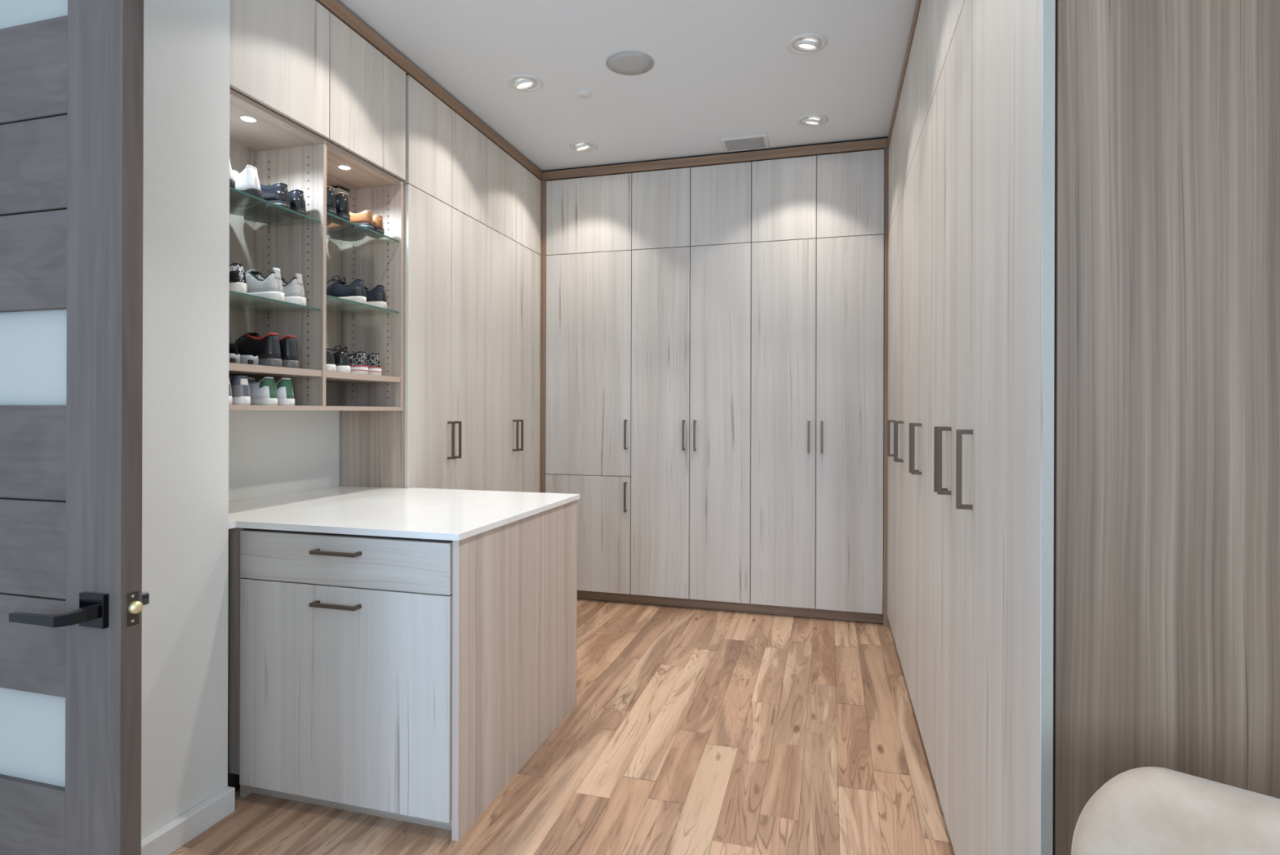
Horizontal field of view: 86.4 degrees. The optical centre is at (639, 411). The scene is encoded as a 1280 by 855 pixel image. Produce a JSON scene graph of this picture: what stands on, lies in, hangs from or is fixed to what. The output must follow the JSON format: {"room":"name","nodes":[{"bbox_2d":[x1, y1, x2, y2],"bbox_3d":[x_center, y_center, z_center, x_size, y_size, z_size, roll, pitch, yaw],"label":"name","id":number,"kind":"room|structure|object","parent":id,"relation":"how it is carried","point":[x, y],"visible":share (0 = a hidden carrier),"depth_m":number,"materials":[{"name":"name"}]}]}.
{"room":"walk-in closet","nodes":[
{"label":"walk-in closet","id":0,"kind":"room"},
{"bbox_2d":[141,0,230,839],"bbox_3d":[-1.814,-0.186,2.030,0.815,2.989,0.617,0,0,16],"label":"wall","id":1,"kind":"structure","parent":0,"point":[187,42],"depth_m":2.07,"materials":[{"name":"white paint"}]},
{"bbox_2d":[141,786,235,854],"bbox_3d":[-1.410,1.257,1.916,0.032,0.078,0.617,0,0,16],"label":"baseboard","id":2,"kind":"structure","parent":1,"relation":"attached to","point":[178,832],"depth_m":2.06,"materials":[{"name":"white paint"}]},
{"bbox_2d":[228,409,340,502],"bbox_3d":[-1.520,-0.185,3.881,0.386,2.989,3.340,0,0,16],"label":"wall","id":3,"kind":"structure","parent":0,"point":[272,452],"depth_m":2.98,"materials":[{"name":"white paint"}]},
{"bbox_2d":[228,88,404,410],"bbox_3d":[-1.434,-0.547,2.790,0.357,1.086,1.029,0,0,16],"label":"shelf unit","id":4,"kind":"object","parent":3,"relation":"attached to","point":[281,150],"visible":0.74,"depth_m":2.79,"materials":[{"name":"beige wood"}]},
{"bbox_2d":[228,374,232,404],"bbox_3d":[-1.540,-0.076,2.355,0.296,0.106,0.085,0,0,16],"label":"sneaker","id":5,"kind":"object","parent":4,"relation":"on","point":[230,397],"visible":0.08,"depth_m":2.33,"materials":[{"name":"white rubber"}]},
{"bbox_2d":[229,158,235,192],"bbox_3d":[-1.546,-0.824,2.379,0.296,0.121,0.092,0,0,16],"label":"sneaker","id":6,"kind":"object","parent":4,"relation":"on","point":[232,182],"visible":0.04,"depth_m":2.35,"materials":[{"name":"grey rubber"}]},
{"bbox_2d":[229,353,239,363],"bbox_3d":[-1.523,-0.206,2.384,0.274,0.082,0.091,0,0,13],"label":"sandal","id":7,"kind":"object","parent":4,"relation":"on","point":[234,358],"visible":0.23,"depth_m":2.34,"materials":[{"name":"grey rubber"}]},
{"bbox_2d":[229,262,246,297],"bbox_3d":[-1.530,-0.472,2.437,0.296,0.121,0.085,0,0,20],"label":"sneaker","id":8,"kind":"object","parent":4,"relation":"on","point":[237,282],"visible":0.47,"depth_m":2.38,"materials":[{"name":"white fabric"}]},
{"bbox_2d":[228,375,250,404],"bbox_3d":[-1.517,-0.076,2.437,0.296,0.106,0.085,0,0,20],"label":"sneaker","id":9,"kind":"object","parent":4,"relation":"on","point":[241,393],"visible":0.44,"depth_m":2.38,"materials":[{"name":"white fabric"}]},
{"bbox_2d":[229,342,258,364],"bbox_3d":[-1.499,-0.206,2.468,0.274,0.082,0.091,0,0,19],"label":"sandal","id":10,"kind":"object","parent":4,"relation":"on","point":[244,359],"visible":0.37,"depth_m":2.42,"materials":[{"name":"grey rubber"}]},
{"bbox_2d":[229,164,262,206],"bbox_3d":[-1.514,-0.824,2.493,0.296,0.121,0.092,0,0,16],"label":"sneaker","id":11,"kind":"object","parent":4,"relation":"on","point":[247,181],"visible":0.4,"depth_m":2.44,"materials":[{"name":"white leather"}]},
{"bbox_2d":[239,115,257,122],"bbox_3d":[-1.434,-1.070,2.493,0.057,0.004,0.057,0,0,-29],"label":"puck light","id":12,"kind":"object","parent":4,"relation":"on","point":[244,118],"depth_m":2.49,"materials":[{"name":"white"}]},
{"bbox_2d":[229,267,284,303],"bbox_3d":[-1.487,-0.475,2.593,0.296,0.127,0.099,0,0,16],"label":"sneaker","id":13,"kind":"object","parent":4,"relation":"on","point":[270,286],"visible":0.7,"depth_m":2.55,"materials":[{"name":"grey fabric"}]},
{"bbox_2d":[233,332,282,366],"bbox_3d":[-1.483,-0.231,2.565,0.296,0.132,0.096,0,0,14],"label":"leather shoe","id":14,"kind":"object","parent":4,"relation":"on","point":[267,347],"visible":0.67,"depth_m":2.52,"materials":[{"name":"black leather"}]},
{"bbox_2d":[229,182,290,216],"bbox_3d":[-1.480,-0.813,2.613,0.296,0.101,0.087,0,0,12],"label":"shoe","id":15,"kind":"object","parent":4,"relation":"on","point":[277,193],"visible":0.71,"depth_m":2.58,"materials":[{"name":"black leather"}]},
{"bbox_2d":[247,376,277,404],"bbox_3d":[-1.488,-0.075,2.543,0.296,0.104,0.087,0,0,14],"label":"sneaker","id":16,"kind":"object","parent":4,"relation":"on","point":[263,392],"visible":0.56,"depth_m":2.49,"materials":[{"name":"white rubber"}]},
{"bbox_2d":[243,189,306,223],"bbox_3d":[-1.454,-0.813,2.707,0.296,0.101,0.087,0,0,20],"label":"shoe","id":17,"kind":"object","parent":4,"relation":"on","point":[297,202],"visible":0.6,"depth_m":2.67,"materials":[{"name":"black leather"}]},
{"bbox_2d":[257,377,294,405],"bbox_3d":[-1.462,-0.075,2.635,0.296,0.104,0.087,0,0,20],"label":"sneaker","id":18,"kind":"object","parent":4,"relation":"on","point":[284,391],"visible":0.41,"depth_m":2.57,"materials":[{"name":"white rubber"}]},
{"bbox_2d":[279,334,298,368],"bbox_3d":[-1.458,-0.231,2.656,0.296,0.132,0.096,0,0,20],"label":"leather shoe","id":19,"kind":"object","parent":4,"relation":"on","point":[289,354],"visible":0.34,"depth_m":2.59,"materials":[{"name":"black leather"}]},
{"bbox_2d":[280,273,306,306],"bbox_3d":[-1.457,-0.475,2.700,0.296,0.127,0.099,0,0,16],"label":"sneaker","id":20,"kind":"object","parent":4,"relation":"on","point":[294,291],"visible":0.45,"depth_m":2.65,"materials":[{"name":"grey fabric"}]},
{"bbox_2d":[325,348,336,371],"bbox_3d":[-1.406,-0.211,2.842,0.296,0.095,0.092,0,0,13],"label":"sneaker","id":21,"kind":"object","parent":4,"relation":"on","point":[331,366],"visible":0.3,"depth_m":2.80,"materials":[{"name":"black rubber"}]},
{"bbox_2d":[326,186,337,219],"bbox_3d":[-1.411,-0.869,2.861,0.296,0.122,0.089,0,0,14],"label":"shoe","id":22,"kind":"object","parent":4,"relation":"on","point":[331,199],"visible":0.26,"depth_m":2.82,"materials":[{"name":"black leather"}]},
{"bbox_2d":[326,192,350,226],"bbox_3d":[-1.385,-0.869,2.953,0.296,0.122,0.089,0,0,20],"label":"shoe","id":23,"kind":"object","parent":4,"relation":"on","point":[342,207],"visible":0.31,"depth_m":2.89,"materials":[{"name":"black leather"}]},
{"bbox_2d":[331,185,349,198],"bbox_3d":[-1.438,-1.030,3.269,0.043,0.082,0.070,0,0,16],"label":"box","id":24,"kind":"object","parent":4,"relation":"attached to","point":[338,188],"visible":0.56,"depth_m":3.24,"materials":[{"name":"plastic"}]},
{"bbox_2d":[333,350,350,373],"bbox_3d":[-1.380,-0.211,2.935,0.296,0.095,0.092,0,0,18],"label":"sneaker","id":25,"kind":"object","parent":4,"relation":"on","point":[341,359],"visible":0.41,"depth_m":2.88,"materials":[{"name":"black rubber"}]},
{"bbox_2d":[337,164,351,169],"bbox_3d":[-1.296,-1.070,2.987,0.057,0.004,0.057,0,0,-17],"label":"puck light","id":26,"kind":"object","parent":4,"relation":"on","point":[339,166],"depth_m":2.98,"materials":[{"name":"white plastic"}]},
{"bbox_2d":[326,275,366,307],"bbox_3d":[-1.360,-0.538,3.047,0.296,0.131,0.100,0,0,16],"label":"sneaker","id":27,"kind":"object","parent":4,"relation":"on","point":[354,291],"visible":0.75,"depth_m":3.00,"materials":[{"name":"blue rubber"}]},
{"bbox_2d":[326,210,373,236],"bbox_3d":[-1.346,-0.854,3.093,0.296,0.093,0.089,0,0,12],"label":"loafer","id":28,"kind":"object","parent":4,"relation":"on","point":[365,219],"visible":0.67,"depth_m":3.06,"materials":[{"name":"orange leather"}]},
{"bbox_2d":[333,345,368,374],"bbox_3d":[-1.351,-0.228,3.041,0.299,0.129,0.100,0,0,14],"label":"sneaker","id":29,"kind":"object","parent":4,"relation":"on","point":[357,361],"visible":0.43,"depth_m":2.99,"materials":[{"name":"multicoloured fabric"}]},
{"bbox_2d":[329,214,384,241],"bbox_3d":[-1.323,-0.854,3.176,0.296,0.093,0.089,0,0,20],"label":"loafer","id":30,"kind":"object","parent":4,"relation":"on","point":[377,219],"visible":0.52,"depth_m":3.14,"materials":[{"name":"orange leather"}]},
{"bbox_2d":[337,284,386,310],"bbox_3d":[-1.321,-0.528,3.188,0.296,0.111,0.095,0,0,16],"label":"sneaker","id":31,"kind":"object","parent":4,"relation":"on","point":[376,296],"visible":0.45,"depth_m":3.13,"materials":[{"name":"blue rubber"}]},
{"bbox_2d":[351,352,382,375],"bbox_3d":[-1.323,-0.218,3.139,0.299,0.109,0.094,0,0,18],"label":"sneaker","id":32,"kind":"object","parent":4,"relation":"on","point":[373,361],"visible":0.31,"depth_m":3.08,"materials":[{"name":"multicoloured fabric"}]},
{"bbox_2d":[230,0,405,181],"bbox_3d":[-1.420,-1.351,2.793,0.376,0.516,1.016,0,0,16],"label":"upper cabinet","id":33,"kind":"object","parent":3,"relation":"attached to","point":[296,60],"visible":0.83,"depth_m":2.68,"materials":[{"name":"beige wood"}]},
{"bbox_2d":[315,0,542,180],"bbox_3d":[-1.048,-1.636,3.508,0.055,0.056,2.612,0,0,16],"label":"trim","id":34,"kind":"structure","parent":33,"relation":"on","point":[335,7],"depth_m":3.32,"materials":[{"name":"brown wood"}]},
{"bbox_2d":[169,598,955,854],"bbox_3d":[0.207,1.351,1.317,5.100,0.100,7.550,0,0,16],"label":"floor","id":35,"kind":"structure","parent":0,"point":[688,731],"depth_m":2.51,"materials":[{"name":"brown wood"}]},
{"bbox_2d":[227,528,239,791],"bbox_3d":[-1.435,0.841,2.789,0.362,0.910,1.025,0,0,16],"label":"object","id":36,"kind":"object","parent":35,"relation":"on","point":[233,779],"visible":0.02,"depth_m":2.29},
{"bbox_2d":[228,499,577,840],"bbox_3d":[-0.838,0.843,2.633,0.868,0.910,1.047,0,0,16],"label":"base cabinet","id":37,"kind":"object","parent":35,"relation":"on","point":[402,678],"visible":0.94,"depth_m":2.18,"materials":[{"name":"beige wood"}]},
{"bbox_2d":[228,485,579,540],"bbox_3d":[-1.008,0.375,2.683,1.244,0.021,1.057,0,0,16],"label":"countertop","id":38,"kind":"structure","parent":37,"relation":"on","point":[434,513],"depth_m":2.50,"materials":[{"name":"white stone"}]},
{"bbox_2d":[339,75,486,490],"bbox_3d":[-1.282,-0.156,3.684,0.652,2.904,0.771,0,0,16],"label":"tall cabinet","id":39,"kind":"object","parent":35,"relation":"on","point":[437,440],"visible":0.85,"depth_m":3.48,"materials":[{"name":"beige wood"}]},
{"bbox_2d":[485,137,541,492],"bbox_3d":[-1.074,-0.192,4.429,0.652,2.830,0.773,0,0,16],"label":"tall cabinet","id":40,"kind":"object","parent":35,"relation":"on","point":[513,193],"visible":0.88,"depth_m":4.31,"materials":[{"name":"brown wood"}]},
{"bbox_2d":[539,180,546,492],"bbox_3d":[-0.675,-0.155,4.765,0.049,2.905,0.046,0,0,16],"label":"trim","id":41,"kind":"structure","parent":35,"relation":"on","point":[543,212],"depth_m":4.74,"materials":[{"name":"brown wood"}]},
{"bbox_2d":[545,173,632,594],"bbox_3d":[-0.283,-0.190,4.920,0.618,2.830,0.634,0,0,16],"label":"tall cabinet","id":42,"kind":"object","parent":35,"relation":"on","point":[588,220],"visible":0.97,"depth_m":4.64,"materials":[{"name":"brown wood"}]},
{"bbox_2d":[631,161,751,603],"bbox_3d":[0.399,-0.188,4.730,0.796,2.830,0.634,0,0,16],"label":"tall cabinet","id":43,"kind":"object","parent":35,"relation":"on","point":[691,227],"visible":0.99,"depth_m":4.45,"materials":[{"name":"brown wood"}]},
{"bbox_2d":[542,137,887,181],"bbox_3d":[0.419,-1.632,4.457,2.260,0.056,0.055,0,0,16],"label":"trim","id":44,"kind":"structure","parent":43,"relation":"on","point":[877,144],"depth_m":4.40,"materials":[{"name":"brown wood"}]},
{"bbox_2d":[577,590,882,622],"bbox_3d":[0.424,1.257,4.492,2.221,0.082,0.016,0,0,16],"label":"trim","id":45,"kind":"structure","parent":35,"relation":"on","point":[728,606],"depth_m":4.43,"materials":[{"name":"brown wood"}]},
{"bbox_2d":[750,149,884,613],"bbox_3d":[1.170,-0.185,4.515,0.801,2.830,0.634,0,0,16],"label":"tall cabinet","id":46,"kind":"object","parent":35,"relation":"on","point":[817,304],"visible":1,"depth_m":4.24,"materials":[{"name":"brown wood"}]},
{"bbox_2d":[882,147,890,626],"bbox_3d":[1.509,-0.148,4.157,0.040,2.905,0.046,0,0,16],"label":"trim","id":47,"kind":"structure","parent":35,"relation":"on","point":[885,618],"depth_m":4.14,"materials":[{"name":"brown wood"}]},
{"bbox_2d":[887,111,897,642],"bbox_3d":[1.711,-0.183,3.788,0.658,2.830,0.525,0,0,16],"label":"tall cabinet","id":48,"kind":"object","parent":35,"relation":"on","point":[892,207],"visible":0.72,"depth_m":3.83,"materials":[{"name":"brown wood"}]},
{"bbox_2d":[893,45,911,691],"bbox_3d":[1.550,-0.184,3.209,0.658,2.830,0.673,0,0,16],"label":"tall cabinet","id":49,"kind":"object","parent":35,"relation":"on","point":[901,425],"visible":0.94,"depth_m":3.24,"materials":[{"name":"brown wood"}]},
{"bbox_2d":[908,0,933,769],"bbox_3d":[1.371,-0.184,2.567,0.658,2.830,0.656,0,0,16],"label":"tall cabinet","id":50,"kind":"object","parent":35,"relation":"on","point":[920,470],"visible":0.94,"depth_m":2.60,"materials":[{"name":"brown wood"}]},
{"bbox_2d":[887,0,921,147],"bbox_3d":[1.114,-1.629,2.635,0.055,0.056,3.132,0,0,16],"label":"trim","id":51,"kind":"structure","parent":50,"relation":"on","point":[918,2],"depth_m":3.18,"materials":[{"name":"brown wood"}]},
{"bbox_2d":[931,0,971,854],"bbox_3d":[1.196,-0.185,1.939,0.658,2.830,0.645,0,0,16],"label":"tall cabinet","id":52,"kind":"object","parent":35,"relation":"on","point":[952,118],"visible":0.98,"depth_m":1.96,"materials":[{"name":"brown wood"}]},
{"bbox_2d":[955,0,1279,854],"bbox_3d":[1.031,-0.149,1.337,0.663,2.904,0.598,0,0,16],"label":"tall cabinet","id":53,"kind":"object","parent":35,"relation":"on","point":[1124,431],"visible":1,"depth_m":1.10,"materials":[{"name":"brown wood"}]},
{"bbox_2d":[1071,766,1279,854],"bbox_3d":[0.657,0.890,0.625,0.504,0.827,0.554,0,0,41],"label":"chair","id":54,"kind":"object","parent":35,"relation":"on","point":[1143,810],"visible":1,"depth_m":0.86,"materials":[{"name":"beige fabric"}]},
{"bbox_2d":[336,0,916,171],"bbox_3d":[0.217,-1.734,1.317,5.100,0.120,7.550,0,0,16],"label":"ceiling","id":55,"kind":"structure","parent":0,"point":[722,68],"depth_m":3.31,"materials":[{"name":"paint"}]},
{"bbox_2d":[507,74,542,91],"bbox_3d":[-0.585,-1.669,3.476,0.177,0.043,0.177,0,0,16],"label":"recessed light","id":56,"kind":"object","parent":55,"relation":"in","point":[522,85],"visible":1,"depth_m":3.46,"materials":[{"name":"white plastic"}]},
{"bbox_2d":[568,140,597,151],"bbox_3d":[-0.358,-1.669,4.303,0.177,0.043,0.177,0,0,16],"label":"recessed light","id":57,"kind":"object","parent":55,"relation":"in","point":[581,148],"visible":1,"depth_m":4.28,"materials":[{"name":"white plastic"}]},
{"bbox_2d":[576,89,591,98],"bbox_3d":[-0.293,-1.671,3.593,0.081,0.010,0.081,0,0,16],"label":"sprinkler cover","id":58,"kind":"object","parent":55,"relation":"attached to","point":[584,94],"visible":1,"depth_m":3.58,"materials":[{"name":"white plastic"}]},
{"bbox_2d":[605,50,653,75],"bbox_3d":[-0.048,-1.672,3.278,0.232,0.006,0.232,0,0,16],"label":"ceiling speaker","id":59,"kind":"object","parent":55,"relation":"attached to","point":[627,63],"visible":1,"depth_m":3.27,"materials":[{"name":"grey plastic"}]},
{"bbox_2d":[720,134,769,152],"bbox_3d":[0.656,-1.669,4.248,0.283,0.007,0.203,0,0,16],"label":"ceiling vent","id":60,"kind":"object","parent":55,"relation":"in","point":[753,142],"visible":1,"depth_m":4.24,"materials":[{"name":"white plastic"}]},
{"bbox_2d":[786,33,826,54],"bbox_3d":[0.759,-1.665,3.101,0.177,0.043,0.177,0,0,16],"label":"recessed light","id":61,"kind":"object","parent":55,"relation":"in","point":[811,46],"visible":1,"depth_m":3.08,"materials":[{"name":"white plastic"}]},
{"bbox_2d":[795,114,827,127],"bbox_3d":[0.990,-1.664,3.920,0.177,0.043,0.177,0,0,16],"label":"recessed light","id":62,"kind":"object","parent":55,"relation":"in","point":[814,123],"visible":1,"depth_m":3.89,"materials":[{"name":"white plastic"}]},
{"bbox_3d":[-2.495,-0.188,0.078,0.550,2.989,3.510,0,0,16],"label":"wall","id":63,"kind":"structure","parent":0,"visible":0},
{"bbox_2d":[0,0,149,854],"bbox_3d":[-1.396,0.051,1.474,0.806,2.470,0.188,0,0,16],"label":"open door","id":64,"kind":"structure","parent":63,"relation":"in","point":[73,600],"depth_m":1.39,"materials":[{"name":"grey wood"}]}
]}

